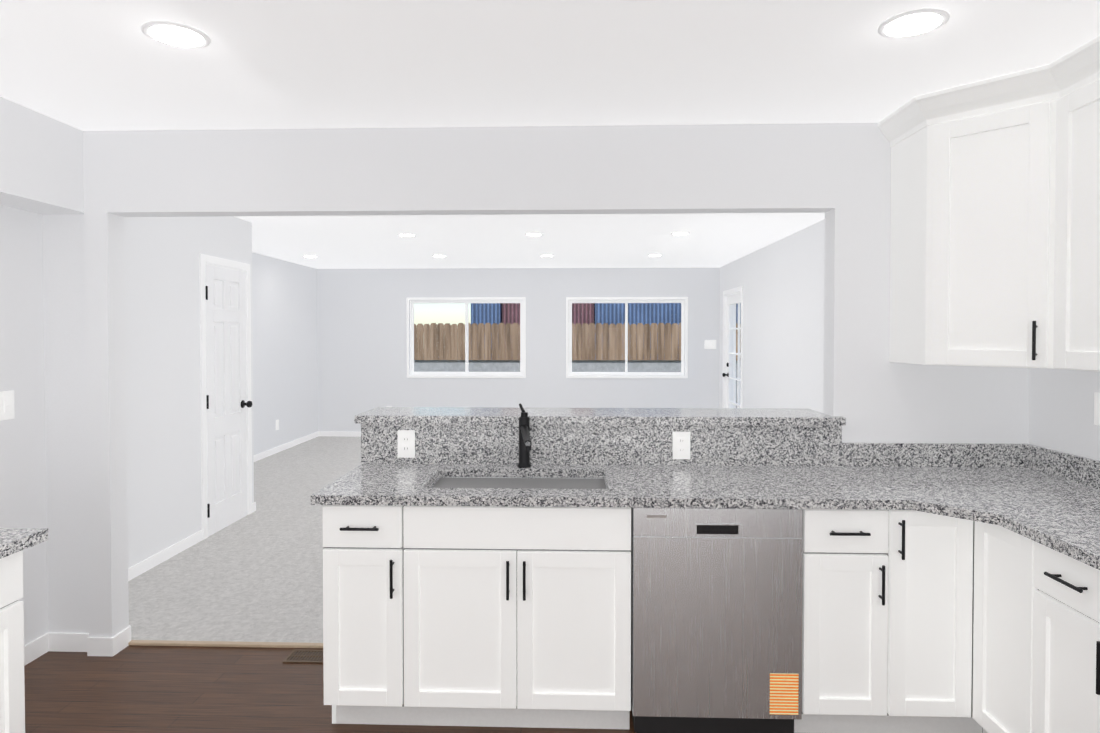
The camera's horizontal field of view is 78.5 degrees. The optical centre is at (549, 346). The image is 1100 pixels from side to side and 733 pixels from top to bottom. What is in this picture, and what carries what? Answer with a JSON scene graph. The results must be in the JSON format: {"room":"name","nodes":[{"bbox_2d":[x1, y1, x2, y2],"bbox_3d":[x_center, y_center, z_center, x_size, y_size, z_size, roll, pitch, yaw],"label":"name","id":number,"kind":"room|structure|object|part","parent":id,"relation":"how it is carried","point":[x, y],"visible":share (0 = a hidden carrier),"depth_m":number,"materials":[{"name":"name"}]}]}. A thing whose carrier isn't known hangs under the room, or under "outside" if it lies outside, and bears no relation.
{"room":"kitchen","nodes":[
{"label":"kitchen","id":0,"kind":"room"},
{"bbox_2d":[0,96,83,645],"bbox_3d":[-2.519,0.341,0.686,0.550,2.794,5.170,0,1,2],"label":"wall","id":1,"kind":"structure","parent":0,"point":[41,164],"depth_m":3.03,"materials":[{"name":"paint"}]},
{"bbox_2d":[0,391,13,419],"bbox_3d":[-2.392,0.258,2.966,0.008,0.124,0.078,0,1,2],"label":"light switch","id":2,"kind":"object","parent":1,"relation":"attached to","point":[6,404],"visible":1,"depth_m":2.96,"materials":[{"name":"white plastic"}]},
{"bbox_2d":[24,632,53,665],"bbox_3d":[-2.402,1.411,2.646,0.012,0.085,1.120,0,1,2],"label":"baseboard","id":3,"kind":"structure","parent":1,"relation":"attached to","point":[43,644],"depth_m":3.13,"materials":[{"name":"paint"}]},
{"bbox_2d":[128,530,202,580],"bbox_3d":[-2.553,1.386,4.091,0.012,0.085,1.598,0,1,2],"label":"baseboard","id":4,"kind":"structure","parent":1,"relation":"attached to","point":[145,565],"depth_m":4.42,"materials":[{"name":"paint"}]},
{"bbox_2d":[124,216,253,567],"bbox_3d":[-3.145,0.275,4.498,1.200,2.794,2.410,0,1,2],"label":"wall","id":5,"kind":"structure","parent":0,"point":[162,319],"depth_m":4.47,"materials":[{"name":"paint"}]},
{"bbox_2d":[199,254,251,539],"bbox_3d":[-2.572,0.365,5.251,0.135,2.087,0.744,0,1,2],"label":"door frame","id":6,"kind":"structure","parent":5,"relation":"attached to","point":[204,259],"depth_m":4.93,"materials":[{"name":"paint"}]},
{"bbox_2d":[205,265,251,536],"bbox_3d":[-2.488,0.397,5.242,0.113,2.008,0.614,0,1,2],"label":"closet door","id":7,"kind":"structure","parent":5,"relation":"in","point":[227,404],"depth_m":5.22,"materials":[{"name":"paint"}]},
{"bbox_2d":[252,502,255,512],"bbox_3d":[-3.008,1.358,5.719,1.032,0.085,0.022,0,1,2],"label":"baseboard","id":8,"kind":"structure","parent":5,"relation":"attached to","point":[253,504],"depth_m":5.67,"materials":[{"name":"paint"}]},
{"bbox_2d":[254,431,318,461],"bbox_3d":[-3.478,1.323,7.800,0.012,0.085,4.130,0,1,2],"label":"baseboard","id":9,"kind":"structure","parent":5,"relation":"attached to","point":[272,451],"depth_m":8.73,"materials":[{"name":"paint"}]},
{"bbox_2d":[128,436,362,642],"bbox_3d":[-0.601,1.506,6.520,5.850,0.262,6.580,0,1,2],"label":"floor carpet","id":10,"kind":"object","parent":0,"point":[256,575],"visible":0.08,"depth_m":4.22,"materials":[{"name":"grey carpet"}]},
{"bbox_2d":[252,252,317,454],"bbox_3d":[-3.557,0.218,7.819,0.150,2.794,4.440,0,1,2],"label":"wall","id":11,"kind":"structure","parent":0,"point":[285,368],"depth_m":8.72,"materials":[{"name":"paint"}]},
{"bbox_2d":[276,420,278,429],"bbox_3d":[-3.454,0.992,8.539,0.007,0.124,0.078,0,1,2],"label":"outlet","id":12,"kind":"object","parent":11,"relation":"attached to","point":[277,424],"visible":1,"depth_m":8.53,"materials":[{"name":"white plastic"}]},
{"bbox_2d":[24,645,982,732],"bbox_3d":[-0.273,1.612,0.706,4.640,0.250,5.020,0,1,2],"label":"floor","id":13,"kind":"structure","parent":0,"point":[161,689],"depth_m":2.80,"materials":[{"name":"brown wood"}]},
{"bbox_2d":[0,528,47,732],"bbox_3d":[-1.870,0.963,1.648,0.677,1.017,0.817,0,1,2],"label":"base cabinet","id":14,"kind":"object","parent":13,"relation":"on","point":[15,543],"visible":1,"depth_m":1.97,"materials":[{"name":"paint"}]},
{"bbox_2d":[283,649,322,663],"bbox_3d":[-1.111,1.442,3.138,0.220,0.006,0.120,0,1,2],"label":"floor vent","id":15,"kind":"object","parent":13,"relation":"in","point":[303,656],"visible":0.75,"depth_m":3.13,"materials":[{"name":"brown metal"}]},
{"bbox_2d":[311,403,1099,732],"bbox_3d":[0.605,0.858,2.582,3.008,1.193,1.575,0,1,2],"label":"base unit","id":16,"kind":"object","parent":13,"relation":"on","point":[477,565],"visible":1,"depth_m":2.48,"materials":[{"name":"paint"}]},
{"bbox_2d":[398,430,414,457],"bbox_3d":[-0.654,0.443,3.065,0.078,0.124,0.007,0,1,2],"label":"outlet","id":17,"kind":"object","parent":16,"relation":"attached to","point":[406,443],"visible":1,"depth_m":3.06,"materials":[{"name":"white plastic"}]},
{"bbox_2d":[430,476,606,488],"bbox_3d":[-0.128,0.678,2.762,0.774,0.210,0.424,0,1,2],"label":"sink","id":18,"kind":"object","parent":16,"relation":"in","point":[543,482],"depth_m":2.85,"materials":[{"name":"metal"}]},
{"bbox_2d":[517,403,531,467],"bbox_3d":[-0.110,0.396,2.910,0.076,0.279,0.242,0,1,2],"label":"faucet","id":19,"kind":"object","parent":16,"relation":"on","point":[524,422],"depth_m":2.98,"materials":[{"name":"black metal"}]},
{"bbox_2d":[673,432,689,458],"bbox_3d":[0.590,0.443,3.023,0.078,0.124,0.007,0,1,2],"label":"outlet","id":20,"kind":"object","parent":16,"relation":"attached to","point":[681,445],"visible":1,"depth_m":3.02,"materials":[{"name":"white plastic"}]},
{"bbox_2d":[311,407,1099,569],"bbox_3d":[0.605,0.448,2.575,3.008,0.256,1.575,0,1,2],"label":"countertop","id":21,"kind":"structure","parent":16,"relation":"on","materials":[{"name":"stone"}]},
{"bbox_2d":[631,508,802,732],"bbox_3d":[0.617,1.016,2.724,0.608,0.873,0.565,0,1,2],"label":"dishwasher","id":22,"kind":"object","parent":13,"relation":"on","point":[716,636],"visible":0.88,"depth_m":2.44,"materials":[{"name":"grey metal"}]},
{"bbox_2d":[317,267,719,431],"bbox_3d":[-0.486,0.182,9.860,6.150,2.794,0.150,0,1,2],"label":"wall","id":23,"kind":"structure","parent":0,"point":[362,340],"depth_m":9.79,"materials":[{"name":"paint"}]},
{"bbox_2d":[319,431,360,436],"bbox_3d":[-0.489,1.288,9.798,5.850,0.085,0.012,0,1,2],"label":"baseboard","id":24,"kind":"structure","parent":23,"relation":"attached to","point":[321,433],"depth_m":9.88,"materials":[{"name":"paint"}]},
{"bbox_2d":[407,297,525,377],"bbox_3d":[-1.219,-0.133,9.845,1.735,1.165,0.140,0,1,2],"label":"window","id":25,"kind":"structure","parent":23,"relation":"in","point":[467,373],"depth_m":9.82,"materials":[{"name":"plastic"}]},
{"bbox_2d":[566,297,687,377],"bbox_3d":[1.109,-0.132,9.766,1.745,1.165,0.140,0,1,2],"label":"window","id":26,"kind":"structure","parent":23,"relation":"in","point":[683,301],"depth_m":9.74,"materials":[{"name":"plastic"}]},
{"bbox_2d":[705,340,715,348],"bbox_3d":[2.305,-0.033,9.682,0.165,0.124,0.008,0,1,2],"label":"light switch","id":27,"kind":"object","parent":23,"relation":"attached to","point":[710,344],"visible":1,"depth_m":9.68,"materials":[{"name":"white plastic"}]},
{"bbox_2d":[42,122,1028,636],"bbox_3d":[-0.250,0.223,3.133,4.920,2.444,0.120,0,1,2],"label":"wall","id":28,"kind":"structure","parent":0,"point":[838,176],"depth_m":3.07,"materials":[{"name":"paint"}]},
{"bbox_2d":[54,625,130,646],"bbox_3d":[-2.295,1.400,3.289,0.522,0.085,0.012,0,1,2],"label":"baseboard","id":29,"kind":"structure","parent":28,"relation":"attached to","point":[76,642],"depth_m":3.19,"materials":[{"name":"paint"}]},
{"bbox_2d":[128,640,322,647],"bbox_3d":[-1.452,1.436,3.249,1.186,0.015,0.032,0,1,2],"label":"trim","id":30,"kind":"structure","parent":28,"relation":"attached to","point":[223,644],"depth_m":3.24,"materials":[{"name":"brown wood"}]},
{"bbox_2d":[0,0,1099,268],"bbox_3d":[-0.686,-1.101,3.966,6.150,0.176,11.900,0,1,2],"label":"ceiling","id":31,"kind":"structure","parent":0,"point":[112,66],"depth_m":2.42,"materials":[{"name":"paint"}]},
{"bbox_2d":[141,21,210,48],"bbox_3d":[-1.174,-0.978,2.119,0.192,0.006,0.192,0,1,2],"label":"recessed light","id":32,"kind":"object","parent":31,"relation":"in","point":[175,34],"visible":1,"depth_m":2.11,"materials":[{"name":"paint"}]},
{"bbox_2d":[397,233,415,236],"bbox_3d":[-1.384,-1.080,6.522,0.180,0.006,0.180,0,1,2],"label":"recessed light","id":33,"kind":"object","parent":31,"relation":"in","point":[407,235],"visible":1,"depth_m":6.53,"materials":[{"name":"paint"}]},
{"bbox_2d":[525,233,542,235],"bbox_3d":[-0.155,-1.079,6.480,0.180,0.006,0.180,0,1,2],"label":"recessed light","id":34,"kind":"object","parent":31,"relation":"in","point":[533,234],"visible":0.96,"depth_m":6.47,"materials":[{"name":"paint"}]},
{"bbox_2d":[671,232,689,234],"bbox_3d":[1.244,-1.078,6.432,0.180,0.006,0.180,0,1,2],"label":"recessed light","id":35,"kind":"object","parent":31,"relation":"in","point":[680,233],"visible":0.9,"depth_m":6.41,"materials":[{"name":"paint"}]},
{"bbox_2d":[878,8,949,37],"bbox_3d":[1.100,-0.977,2.042,0.192,0.006,0.192,0,1,2],"label":"recessed light","id":36,"kind":"object","parent":31,"relation":"in","point":[913,23],"visible":1,"depth_m":2.03,"materials":[{"name":"paint"}]},
{"bbox_2d":[719,219,824,412],"bbox_3d":[2.400,0.241,6.471,0.150,2.794,6.730,0,1,2],"label":"wall","id":37,"kind":"structure","parent":0,"point":[781,281],"depth_m":6.77,"materials":[{"name":"paint"}]},
{"bbox_2d":[722,293,740,407],"bbox_3d":[2.420,0.319,8.878,0.122,2.010,0.904,0,1,2],"label":"exterior door","id":38,"kind":"structure","parent":37,"relation":"in","point":[734,299],"depth_m":8.99,"materials":[{"name":"paint"}]},
{"bbox_3d":[2.411,0.319,9.266,0.078,0.202,0.064,0,1,2],"label":"exterior door hardware","id":39,"kind":"part","parent":38,"relation":"part of","materials":[{"name":"black metal"}]},
{"bbox_2d":[722,286,742,407],"bbox_3d":[2.474,0.293,8.876,0.165,2.107,1.054,0,1,2],"label":"door frame","id":40,"kind":"structure","parent":37,"relation":"attached to","point":[734,291],"depth_m":9.32,"materials":[{"name":"paint"}]},
{"bbox_2d":[1028,368,1099,460],"bbox_3d":[2.158,0.343,0.526,0.230,2.794,5.170,0,1,2],"label":"wall","id":41,"kind":"structure","parent":0,"point":[1061,409],"depth_m":2.77,"materials":[{"name":"paint"}]},
{"bbox_2d":[886,64,1049,367],"bbox_3d":[1.808,-0.457,2.650,0.610,1.062,0.676,0,1,2],"label":"upper cabinet","id":42,"kind":"object","parent":41,"relation":"attached to","point":[995,228],"depth_m":2.56,"materials":[{"name":"paint"}]},
{"bbox_2d":[1046,36,1099,371],"bbox_3d":[1.901,-0.447,2.024,0.381,1.062,0.823,0,1,2],"label":"upper cabinet","id":43,"kind":"object","parent":41,"relation":"attached to","point":[1073,318],"depth_m":2.29,"materials":[{"name":"paint"}]},
{"bbox_2d":[1094,393,1099,424],"bbox_3d":[2.108,0.240,2.571,0.008,0.124,0.078,0,1,2],"label":"light switch","id":44,"kind":"object","parent":41,"relation":"attached to","point":[1097,410],"visible":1,"depth_m":2.59,"materials":[{"name":"white plastic"}]},
{"label":"outside","id":45,"kind":"structure","parent":0,"visible":0},
{"bbox_2d":[414,355,737,407],"bbox_3d":[0.306,1.030,14.777,80.000,1.530,90.000,0,1,2],"label":"ground","id":46,"kind":"structure","parent":45,"point":[514,365],"depth_m":13.82,"materials":[{"name":"concrete"}]},
{"bbox_2d":[471,303,501,359],"bbox_3d":[-1.569,-0.211,18.026,0.730,3.300,2.470,0,1,2],"label":"container","id":47,"kind":"object","parent":46,"relation":"on","point":[483,313],"depth_m":16.81,"materials":[{"name":"blue metal"}]},
{"bbox_2d":[502,303,593,359],"bbox_3d":[-0.018,-0.214,18.174,2.320,3.300,2.470,0,1,2],"label":"container","id":48,"kind":"object","parent":46,"relation":"on","point":[510,314],"depth_m":16.94,"materials":[{"name":"red metal"}]},
{"bbox_2d":[414,323,740,359],"bbox_3d":[0.317,-0.107,13.785,26.087,0.767,0.058,0,1,2],"label":"fence","id":49,"kind":"object","parent":46,"relation":"on","point":[444,346],"depth_m":13.76,"materials":[{"name":"brown wood"}]},
{"bbox_2d":[594,303,740,359],"bbox_3d":[7.236,-0.206,17.727,12.150,3.300,2.470,0,1,2],"label":"container","id":50,"kind":"object","parent":46,"relation":"on","point":[664,312],"depth_m":16.68,"materials":[{"name":"blue metal"}]}
]}

